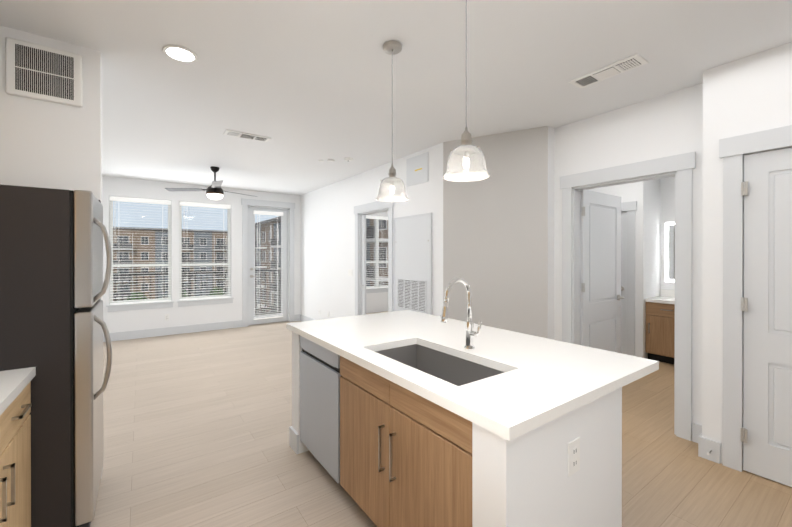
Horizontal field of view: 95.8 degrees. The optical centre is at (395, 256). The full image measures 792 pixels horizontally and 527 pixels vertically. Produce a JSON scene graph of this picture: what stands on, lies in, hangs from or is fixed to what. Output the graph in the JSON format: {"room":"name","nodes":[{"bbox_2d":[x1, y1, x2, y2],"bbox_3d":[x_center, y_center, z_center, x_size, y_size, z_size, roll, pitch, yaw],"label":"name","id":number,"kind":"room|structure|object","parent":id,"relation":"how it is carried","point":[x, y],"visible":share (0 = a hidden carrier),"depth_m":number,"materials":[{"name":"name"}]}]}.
{"room":"kitchen","nodes":[
{"label":"kitchen","id":0,"kind":"room"},
{"bbox_2d":[0,25,102,476],"bbox_3d":[-2.269,0.058,2.100,0.840,2.740,0.120,0,0,-35],"label":"wall","id":1,"kind":"structure","parent":0,"point":[48,144],"depth_m":2.17,"materials":[{"name":"white paint"}]},
{"bbox_2d":[5,37,82,106],"bbox_3d":[-2.091,-1.090,2.137,0.333,0.325,0.020,0,0,-35],"label":"air vent","id":2,"kind":"object","parent":1,"relation":"in","point":[40,72],"visible":1,"depth_m":2.12,"materials":[{"name":"white plastic"}]},
{"bbox_2d":[102,176,387,333],"bbox_3d":[-1.990,0.042,8.047,8.440,2.740,0.200,0,0,-35],"label":"wall","id":3,"kind":"structure","parent":0,"point":[124,321],"depth_m":6.62,"materials":[{"name":"white paint"}]},
{"bbox_2d":[109,197,170,302],"bbox_3d":[-4.477,-0.094,6.298,0.876,1.816,0.060,0,0,-35],"label":"living room window","id":4,"kind":"structure","parent":3,"relation":"in","point":[111,208],"depth_m":6.30,"materials":[{"name":"clear glass"}]},
{"bbox_2d":[110,196,170,304],"bbox_3d":[-4.430,-0.093,6.232,0.864,1.814,0.072,0,0,-35],"label":"window blind","id":5,"kind":"object","parent":4,"relation":"attached to","point":[139,200],"visible":0.9,"depth_m":6.21,"materials":[{"name":"white plastic"}]},
{"bbox_2d":[179,206,229,299],"bbox_3d":[-3.663,-0.095,6.878,0.876,1.816,0.060,0,0,-35],"label":"living room window","id":6,"kind":"structure","parent":3,"relation":"in","point":[193,264],"depth_m":6.84,"materials":[{"name":"clear glass"}]},
{"bbox_2d":[179,201,230,300],"bbox_3d":[-3.616,-0.095,6.812,0.864,1.814,0.072,0,0,-35],"label":"window blind","id":7,"kind":"object","parent":6,"relation":"attached to","point":[193,204],"visible":0.9,"depth_m":6.79,"materials":[{"name":"white plastic"}]},
{"bbox_2d":[106,288,387,311],"bbox_3d":[-2.338,0.866,7.711,6.070,0.107,0.123,0,0,-35],"label":"window sill","id":8,"kind":"structure","parent":3,"relation":"attached to","point":[138,306],"depth_m":6.45,"materials":[{"name":"white paint"}]},
{"bbox_2d":[248,208,286,324],"bbox_3d":[-2.675,0.205,7.510,0.790,2.393,0.120,0,0,-35],"label":"balcony door","id":9,"kind":"structure","parent":3,"relation":"in","point":[251,245],"depth_m":7.50,"materials":[{"name":"white paint"}]},
{"bbox_2d":[253,211,282,319],"bbox_3d":[-2.662,0.185,7.491,0.600,2.233,0.052,0,0,-35],"label":"door blind","id":10,"kind":"object","parent":9,"relation":"attached to","point":[277,214],"visible":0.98,"depth_m":7.46,"materials":[{"name":"white plastic"}]},
{"bbox_2d":[241,198,294,326],"bbox_3d":[-2.633,0.131,7.449,1.090,2.565,0.028,0,0,-35],"label":"door frame","id":11,"kind":"structure","parent":3,"relation":"attached to","point":[254,203],"depth_m":7.40,"materials":[{"name":"white paint"}]},
{"bbox_2d":[249,321,287,325],"bbox_3d":[-2.713,1.407,7.566,0.800,0.011,0.150,0,0,-35],"label":"trim","id":12,"kind":"structure","parent":3,"relation":"attached to","point":[268,323],"depth_m":7.50,"materials":[{"name":"white wood"}]},
{"bbox_2d":[366,219,387,287],"bbox_3d":[-0.488,-0.101,9.143,1.316,1.816,0.060,0,0,-35],"label":"bedroom window","id":13,"kind":"structure","parent":3,"relation":"in","point":[377,244],"depth_m":9.12,"materials":[{"name":"white plastic"}]},
{"bbox_2d":[366,215,378,288],"bbox_3d":[-0.708,-0.101,8.886,0.648,1.814,0.072,0,0,-35],"label":"window blind","id":14,"kind":"object","parent":13,"relation":"attached to","point":[372,217],"visible":0.46,"depth_m":8.95,"materials":[{"name":"white plastic"}]},
{"bbox_2d":[378,216,387,287],"bbox_3d":[-0.173,-0.102,9.267,0.648,1.814,0.072,0,0,-35],"label":"window blind","id":15,"kind":"object","parent":13,"relation":"attached to","point":[383,218],"visible":0.35,"depth_m":9.16,"materials":[{"name":"white plastic"}]},
{"bbox_2d":[103,314,720,463],"bbox_3d":[0.406,1.354,3.311,6.600,0.140,10.300,0,0,-35],"label":"baseboard","id":16,"kind":"structure","parent":3,"relation":"attached to","point":[705,446],"depth_m":6.18,"materials":[{"name":"white paint"}]},
{"bbox_2d":[300,143,442,319],"bbox_3d":[-0.725,0.047,6.032,0.120,2.740,4.550,0,0,-35],"label":"wall","id":17,"kind":"structure","parent":0,"point":[327,241],"depth_m":6.15,"materials":[{"name":"white paint"}]},
{"bbox_2d":[362,215,365,314],"bbox_3d":[-0.515,0.375,5.730,0.039,2.065,0.092,0,0,-35],"label":"pocket door","id":18,"kind":"structure","parent":17,"relation":"in","point":[363,264],"depth_m":5.70,"materials":[{"name":"white paint"}]},
{"bbox_2d":[354,198,393,315],"bbox_3d":[-0.307,0.306,5.422,0.147,2.225,1.100,0,0,-35],"label":"door frame","id":19,"kind":"structure","parent":17,"relation":"attached to","point":[378,206],"depth_m":5.55,"materials":[{"name":"white paint"}]},
{"bbox_2d":[394,213,431,314],"bbox_3d":[0.200,0.435,4.605,0.029,1.912,0.774,0,0,-35],"label":"door","id":20,"kind":"structure","parent":17,"relation":"in","point":[412,262],"depth_m":4.56,"materials":[{"name":"white paint"}]},
{"bbox_2d":[406,152,427,186],"bbox_3d":[0.265,-1.089,4.524,0.012,0.360,0.430,0,0,-35],"label":"access panel","id":21,"kind":"object","parent":17,"relation":"attached to","point":[417,169],"visible":1,"depth_m":4.51,"materials":[{"name":"white paint"}]},
{"bbox_2d":[0,0,791,195],"bbox_3d":[1.035,-1.377,3.801,8.440,0.120,10.620,0,0,-35],"label":"ceiling","id":22,"kind":"structure","parent":0,"point":[305,86],"depth_m":2.50,"materials":[{"name":"white paint"}]},
{"bbox_2d":[162,45,197,62],"bbox_3d":[-1.394,-1.307,2.315,0.200,0.011,0.200,0,0,-35],"label":"recessed light","id":23,"kind":"object","parent":22,"relation":"in","point":[180,53],"visible":1,"depth_m":2.30,"materials":[{"name":"white plastic"}]},
{"bbox_2d":[165,166,257,199],"bbox_3d":[-2.599,-1.082,5.243,1.290,0.476,1.182,0,0,-35],"label":"ceiling fan","id":24,"kind":"object","parent":22,"relation":"hanging from","point":[214,190],"visible":1,"depth_m":5.28,"materials":[{"name":"brown metal"}]},
{"bbox_2d":[223,129,270,141],"bbox_3d":[-1.622,-1.307,3.909,0.460,0.019,0.170,0,0,-35],"label":"ceiling vent","id":25,"kind":"object","parent":22,"relation":"in","point":[246,135],"visible":1,"depth_m":3.88,"materials":[{"name":"white plastic"}]},
{"bbox_2d":[344,157,352,161],"bbox_3d":[-0.643,-1.300,4.828,0.120,0.037,0.120,0,0,-35],"label":"smoke detector","id":26,"kind":"object","parent":22,"relation":"attached to","point":[348,159],"visible":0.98,"depth_m":4.79,"materials":[{"name":"white plastic"}]},
{"bbox_2d":[376,40,408,201],"bbox_3d":[-0.023,-0.832,2.238,0.208,0.959,0.208,0,0,-35],"label":"pendant light","id":27,"kind":"object","parent":22,"relation":"hanging from","point":[392,47],"visible":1,"depth_m":2.22,"materials":[{"name":"clear glass"}]},
{"bbox_2d":[443,0,489,181],"bbox_3d":[0.313,-0.831,1.593,0.208,0.959,0.208,0,0,-35],"label":"pendant light","id":28,"kind":"object","parent":22,"relation":"hanging from","point":[466,149],"visible":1,"depth_m":1.57,"materials":[{"name":"clear glass"}]},
{"bbox_2d":[569,53,648,87],"bbox_3d":[1.499,-1.303,2.548,0.180,0.019,0.460,0,0,-35],"label":"ceiling vent","id":29,"kind":"object","parent":22,"relation":"in","point":[636,60],"visible":1,"depth_m":2.51,"materials":[{"name":"white plastic"}]},
{"bbox_2d":[90,311,791,526],"bbox_3d":[1.035,1.483,3.809,8.440,0.120,10.620,0,0,-35],"label":"floor","id":30,"kind":"structure","parent":0,"point":[196,425],"depth_m":2.55,"materials":[{"name":"brown wood"}]},
{"bbox_2d":[0,367,35,526],"bbox_3d":[-0.793,0.976,-0.113,0.659,0.915,3.919,0,0,-35],"label":"kitchen cabinet","id":31,"kind":"object","parent":30,"relation":"on","point":[15,448],"depth_m":1.46,"materials":[{"name":"brown wood"}]},
{"bbox_2d":[0,185,111,526],"bbox_3d":[-2.003,0.541,1.818,0.906,1.775,0.620,0,0,-35],"label":"fridge","id":32,"kind":"object","parent":30,"relation":"on","point":[53,289],"visible":1,"depth_m":1.71,"materials":[{"name":"grey metal"}]},
{"bbox_2d":[289,330,621,526],"bbox_3d":[0.105,0.990,2.137,0.846,0.875,1.972,0,0,-35],"label":"kitchen island","id":33,"kind":"object","parent":30,"relation":"on","point":[406,418],"depth_m":1.48,"materials":[{"name":"white paint"}]},
{"bbox_2d":[287,310,658,441],"bbox_3d":[0.227,0.532,2.235,1.160,0.040,2.020,0,0,-35],"label":"island countertop","id":34,"kind":"structure","parent":33,"relation":"on","point":[513,383],"depth_m":1.78,"materials":[{"name":"white stone"}]},
{"bbox_2d":[645,289,674,363],"bbox_3d":[3.950,0.951,4.563,0.565,0.940,1.165,0,0,-35],"label":"bathroom vanity","id":35,"kind":"object","parent":30,"relation":"on","point":[660,331],"visible":0.31,"depth_m":4.77,"materials":[{"name":"brown wood"}]},
{"bbox_2d":[443,126,547,337],"bbox_3d":[1.069,0.053,3.936,1.118,2.740,0.120,0,0,28],"label":"wall","id":36,"kind":"structure","parent":0,"point":[495,240],"depth_m":3.83,"materials":[{"name":"grey paint"}]},
{"bbox_2d":[548,126,553,339],"bbox_3d":[1.597,0.053,3.740,0.240,2.740,0.120,0,0,-35],"label":"wall","id":37,"kind":"structure","parent":0,"point":[550,232],"depth_m":3.65,"materials":[{"name":"white paint"}]},
{"bbox_2d":[587,183,632,211],"bbox_3d":[2.904,0.048,5.593,0.120,2.740,1.480,0,0,-35],"label":"wall","id":38,"kind":"structure","parent":0,"point":[624,192],"depth_m":5.08,"materials":[{"name":"white paint"}]},
{"bbox_2d":[621,212,626,354],"bbox_3d":[3.014,0.393,5.316,0.098,2.036,0.752,0,0,-35],"label":"bathroom door","id":39,"kind":"structure","parent":38,"relation":"in","point":[624,282],"depth_m":5.05,"materials":[{"name":"white paint"}]},
{"bbox_2d":[554,83,702,424],"bbox_3d":[2.044,0.054,3.217,0.120,2.740,1.250,0,0,-35],"label":"wall","id":40,"kind":"structure","parent":0,"point":[668,124],"depth_m":3.02,"materials":[{"name":"white paint"}]},
{"bbox_2d":[580,190,623,352],"bbox_3d":[2.200,0.372,3.835,0.856,2.086,0.162,0,0,-35],"label":"hall door","id":41,"kind":"structure","parent":40,"relation":"in","point":[600,271],"depth_m":3.79,"materials":[{"name":"white paint"}]},
{"bbox_2d":[560,151,695,440],"bbox_3d":[2.038,0.312,3.225,0.176,2.225,1.080,0,0,-35],"label":"door frame","id":42,"kind":"structure","parent":40,"relation":"attached to","point":[680,166],"depth_m":3.00,"materials":[{"name":"white paint"}]},
{"bbox_2d":[633,179,659,358],"bbox_3d":[3.613,0.050,5.115,0.720,2.740,0.120,0,0,-35],"label":"wall","id":43,"kind":"structure","parent":0,"point":[646,195],"depth_m":4.92,"materials":[{"name":"white paint"}]},
{"bbox_2d":[660,177,674,289],"bbox_3d":[4.240,0.050,4.752,0.120,2.740,1.200,0,0,-35],"label":"wall","id":44,"kind":"structure","parent":0,"point":[667,200],"depth_m":5.15,"materials":[{"name":"white paint"}]},
{"bbox_2d":[661,271,664,279],"bbox_3d":[3.868,0.279,5.163,0.009,0.115,0.070,0,0,-35],"label":"bathroom light switch","id":45,"kind":"object","parent":44,"relation":"attached to","point":[662,275],"visible":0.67,"depth_m":5.18,"materials":[{"name":"white plastic"}]},
{"bbox_2d":[665,222,674,281],"bbox_3d":[4.126,-0.055,4.781,0.028,0.850,0.880,0,0,-35],"label":"bathroom mirror","id":46,"kind":"object","parent":44,"relation":"attached to","point":[669,251],"visible":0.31,"depth_m":5.08,"materials":[{"name":"white mirror"}]},
{"bbox_2d":[702,42,791,470],"bbox_3d":[3.244,0.060,1.155,0.120,2.740,3.500,0,0,-35],"label":"wall","id":47,"kind":"structure","parent":0,"point":[748,94],"depth_m":2.47,"materials":[{"name":"white paint"}]},
{"bbox_2d":[719,125,791,471],"bbox_3d":[2.510,0.315,2.057,0.028,2.225,0.990,0,0,-35],"label":"door frame","id":48,"kind":"structure","parent":47,"relation":"attached to","point":[732,152],"depth_m":2.39,"materials":[{"name":"white paint"}]},
{"bbox_2d":[740,148,791,486],"bbox_3d":[2.509,0.377,2.062,0.098,2.086,0.760,0,0,-35],"label":"closet door","id":49,"kind":"structure","parent":47,"relation":"in","point":[766,308],"depth_m":2.28,"materials":[{"name":"white paint"}]},
{"label":"outside","id":50,"kind":"structure","parent":0,"visible":0},
{"bbox_2d":[127,286,222,299],"bbox_3d":[-44.607,8.625,96.940,280.000,5.300,190.400,0,0,-35],"label":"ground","id":51,"kind":"structure","parent":50,"point":[145,297],"depth_m":62.18,"materials":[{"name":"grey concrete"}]},
{"bbox_2d":[113,216,387,312],"bbox_3d":[-12.977,2.717,66.175,92.200,16.520,77.600,0,0,-35],"label":"buildings","id":52,"kind":"structure","parent":51,"relation":"on","point":[199,240],"depth_m":69.26,"materials":[{"name":"beige brick"}]},
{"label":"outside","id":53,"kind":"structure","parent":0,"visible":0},
{"bbox_2d":[113,269,280,314],"bbox_3d":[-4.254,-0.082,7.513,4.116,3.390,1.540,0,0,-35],"label":"balcony railing","id":54,"kind":"object","parent":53,"point":[189,281],"depth_m":8.24,"materials":[{"name":"black metal"}]}
]}

